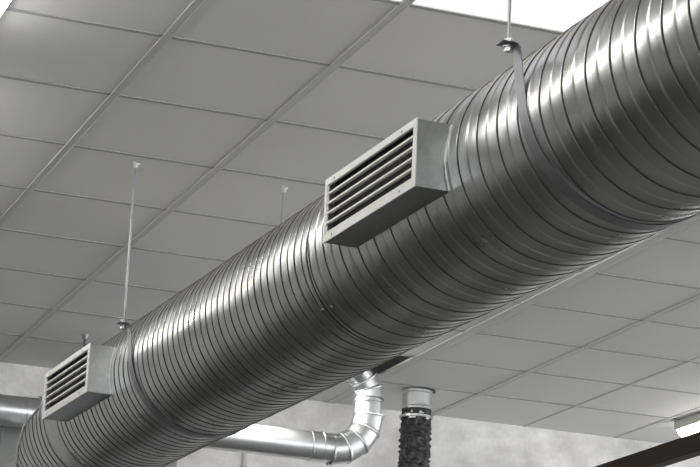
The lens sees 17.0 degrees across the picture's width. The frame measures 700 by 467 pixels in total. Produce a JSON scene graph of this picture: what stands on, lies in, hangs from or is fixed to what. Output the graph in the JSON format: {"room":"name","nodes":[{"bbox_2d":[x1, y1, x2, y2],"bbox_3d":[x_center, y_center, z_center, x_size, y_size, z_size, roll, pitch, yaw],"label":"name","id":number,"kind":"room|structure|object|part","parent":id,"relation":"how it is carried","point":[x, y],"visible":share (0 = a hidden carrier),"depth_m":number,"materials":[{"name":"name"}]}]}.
{"room":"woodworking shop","nodes":[
{"label":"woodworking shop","id":0,"kind":"room"},
{"bbox_2d":[0,0,699,442],"bbox_3d":[1.914,-1.580,4.204,15.100,0.024,19.490,8,-17,-19],"label":"ceiling","id":1,"kind":"structure","parent":0,"point":[221,106],"depth_m":9.40,"materials":[{"name":"tile"}]},
{"bbox_2d":[0,0,10,15],"bbox_3d":[-1.036,-0.834,7.116,0.170,0.105,1.500,8,-17,-19],"label":"fluorescent light","id":2,"kind":"object","parent":1,"relation":"attached to","point":[3,3],"visible":1,"depth_m":7.39,"materials":[{"name":"grey"}]},
{"bbox_2d":[81,334,88,346],"bbox_3d":[-1.382,0.774,12.030,0.038,0.525,0.162,8,-17,-19],"label":"hanger","id":3,"kind":"object","parent":1,"relation":"hanging from","point":[84,336],"visible":0.07,"depth_m":12.09,"materials":[{"name":"silver metal"}]},
{"bbox_2d":[0,368,384,465],"bbox_3d":[-4.024,0.282,11.078,9.041,0.734,0.272,8,-17,-19],"label":"pipe","id":4,"kind":"object","parent":3,"relation":"hanging from","point":[344,447],"visible":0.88,"depth_m":12.34,"materials":[{"name":"silver metal"}]},
{"bbox_2d":[116,161,287,437],"bbox_3d":[-0.557,0.269,9.111,0.677,1.084,0.189,8,-17,-19],"label":"hanger","id":5,"kind":"object","parent":1,"relation":"hanging from","point":[123,323],"visible":0.59,"depth_m":8.99,"materials":[{"name":"metal"}]},
{"bbox_3d":[-0.858,0.046,9.110,0.009,0.673,0.010,8,-17,-19],"label":"threaded rod","id":6,"kind":"part","parent":5,"relation":"part of","materials":[{"name":"silver metal"}]},
{"bbox_3d":[-0.281,0.137,9.332,0.009,0.673,0.010,8,-17,-19],"label":"threaded rod","id":7,"kind":"part","parent":5,"relation":"part of","materials":[{"name":"silver metal"}]},
{"bbox_2d":[397,386,435,466],"bbox_3d":[0.324,1.747,12.805,0.225,1.980,0.192,10,-17,-23],"label":"hose","id":8,"kind":"object","parent":1,"relation":"hanging from","point":[416,417],"visible":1,"depth_m":12.94,"materials":[{"name":"black"}]},
{"bbox_2d":[411,0,608,31],"bbox_3d":[0.576,-0.801,7.257,0.571,0.063,0.668,8,-17,-19],"label":"ceiling light","id":9,"kind":"object","parent":1,"relation":"attached to","point":[554,15],"visible":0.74,"depth_m":7.47,"materials":[{"name":"grey plastic"}]},
{"bbox_3d":[0.576,-0.801,7.257,0.571,0.063,0.668,8,-17,-19],"label":"frame","id":10,"kind":"part","parent":9,"relation":"part of","materials":[{"name":"grey metal"}]},
{"bbox_2d":[495,0,693,229],"bbox_3d":[0.719,-0.522,6.112,0.677,1.084,0.180,8,-17,-19],"label":"hanger","id":11,"kind":"object","parent":1,"relation":"hanging from","point":[509,46],"visible":0.98,"depth_m":5.91,"materials":[{"name":"metal"}]},
{"bbox_2d":[3,0,699,466],"bbox_3d":[0.333,-0.045,6.932,0.590,0.590,11.075,9,-17,-21],"label":"ventilation duct","id":12,"kind":"object","parent":11,"relation":"hanging from","point":[613,99],"visible":0.88,"depth_m":6.59,"materials":[{"name":"grey metal"}]},
{"bbox_2d":[42,343,115,421],"bbox_3d":[-1.099,0.609,9.479,0.116,0.197,0.662,9,-17,-21],"label":"air register","id":13,"kind":"object","parent":12,"relation":"attached to","point":[80,382],"visible":1,"depth_m":9.37,"materials":[{"name":"white metal"}]},
{"bbox_3d":[-1.144,0.669,9.445,0.021,0.010,0.619,9,-17,-21],"label":"louvre blade","id":14,"kind":"part","parent":13,"relation":"part of","materials":[{"name":"paint"}]},
{"bbox_3d":[-1.142,0.640,9.453,0.021,0.010,0.619,9,-17,-21],"label":"louvre blade","id":15,"kind":"part","parent":13,"relation":"part of","materials":[{"name":"paint"}]},
{"bbox_3d":[-1.141,0.611,9.462,0.021,0.010,0.619,9,-17,-21],"label":"louvre blade","id":16,"kind":"part","parent":13,"relation":"part of","materials":[{"name":"paint"}]},
{"bbox_3d":[-1.139,0.581,9.470,0.021,0.010,0.619,9,-17,-21],"label":"louvre blade","id":17,"kind":"part","parent":13,"relation":"part of","materials":[{"name":"paint"}]},
{"bbox_3d":[-1.138,0.552,9.478,0.021,0.010,0.619,9,-17,-21],"label":"louvre blade","id":18,"kind":"part","parent":13,"relation":"part of","materials":[{"name":"paint"}]},
{"bbox_3d":[-1.148,0.602,9.461,0.008,0.197,0.660,9,-17,-21],"label":"frame","id":19,"kind":"part","parent":13,"relation":"part of","materials":[{"name":"paint"}]},
{"bbox_2d":[322,117,451,247],"bbox_3d":[0.102,-0.135,6.658,0.116,0.197,0.672,9,-17,-21],"label":"air register","id":20,"kind":"object","parent":12,"relation":"attached to","point":[404,173],"visible":1,"depth_m":6.57,"materials":[{"name":"white metal"}]},
{"bbox_3d":[0.057,-0.075,6.624,0.021,0.010,0.629,9,-17,-21],"label":"louvre blade","id":21,"kind":"part","parent":20,"relation":"part of","materials":[{"name":"paint"}]},
{"bbox_3d":[0.059,-0.104,6.632,0.021,0.010,0.629,9,-17,-21],"label":"louvre blade","id":22,"kind":"part","parent":20,"relation":"part of","materials":[{"name":"paint"}]},
{"bbox_3d":[0.060,-0.134,6.641,0.021,0.010,0.629,9,-17,-21],"label":"louvre blade","id":23,"kind":"part","parent":20,"relation":"part of","materials":[{"name":"paint"}]},
{"bbox_3d":[0.061,-0.163,6.649,0.021,0.010,0.629,9,-17,-21],"label":"louvre blade","id":24,"kind":"part","parent":20,"relation":"part of","materials":[{"name":"paint"}]},
{"bbox_3d":[0.063,-0.192,6.657,0.021,0.010,0.629,9,-17,-21],"label":"louvre blade","id":25,"kind":"part","parent":20,"relation":"part of","materials":[{"name":"paint"}]},
{"bbox_3d":[0.422,-0.768,6.113,0.009,0.628,0.010,8,-17,-19],"label":"threaded rod","id":26,"kind":"part","parent":11,"relation":"part of","materials":[{"name":"silver metal"}]},
{"bbox_2d":[674,413,699,436],"bbox_3d":[2.214,0.972,12.908,0.170,0.105,1.480,8,-17,-19],"label":"fluorescent light","id":27,"kind":"object","parent":1,"relation":"attached to","point":[688,425],"visible":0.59,"depth_m":13.41,"materials":[{"name":"grey plastic"}]},
{"bbox_2d":[0,356,699,466],"bbox_3d":[-1.656,2.592,12.590,15.100,4.946,0.200,8,-17,-19],"label":"wall","id":28,"kind":"structure","parent":0,"point":[455,442],"depth_m":13.71,"materials":[{"name":"concrete"}]},
{"bbox_2d":[240,453,247,466],"bbox_3d":[-0.688,3.141,12.696,0.042,4.000,0.031,8,-17,-19],"label":"conduit","id":29,"kind":"object","parent":28,"relation":"attached to","point":[244,455],"visible":0.68,"depth_m":13.21,"materials":[{"name":"grey"}]},
{"bbox_2d":[595,431,699,466],"bbox_3d":[2.267,0.662,10.119,0.070,0.096,8.010,8,-17,-19],"label":"wooden beam","id":30,"kind":"structure","parent":28,"relation":"attached to","point":[686,447],"depth_m":11.78,"materials":[{"name":"brown wood"}]},
{"bbox_3d":[1.673,2.678,3.091,15.500,0.100,19.690,8,-17,-19],"label":"floor","id":31,"kind":"structure","parent":0,"visible":0},
{"bbox_2d":[0,425,176,466],"bbox_3d":[-1.567,2.980,11.951,0.945,3.860,0.792,8,-17,-19],"label":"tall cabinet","id":32,"kind":"object","parent":31,"relation":"on","point":[9,436],"visible":0.02,"depth_m":11.97,"materials":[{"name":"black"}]}
]}

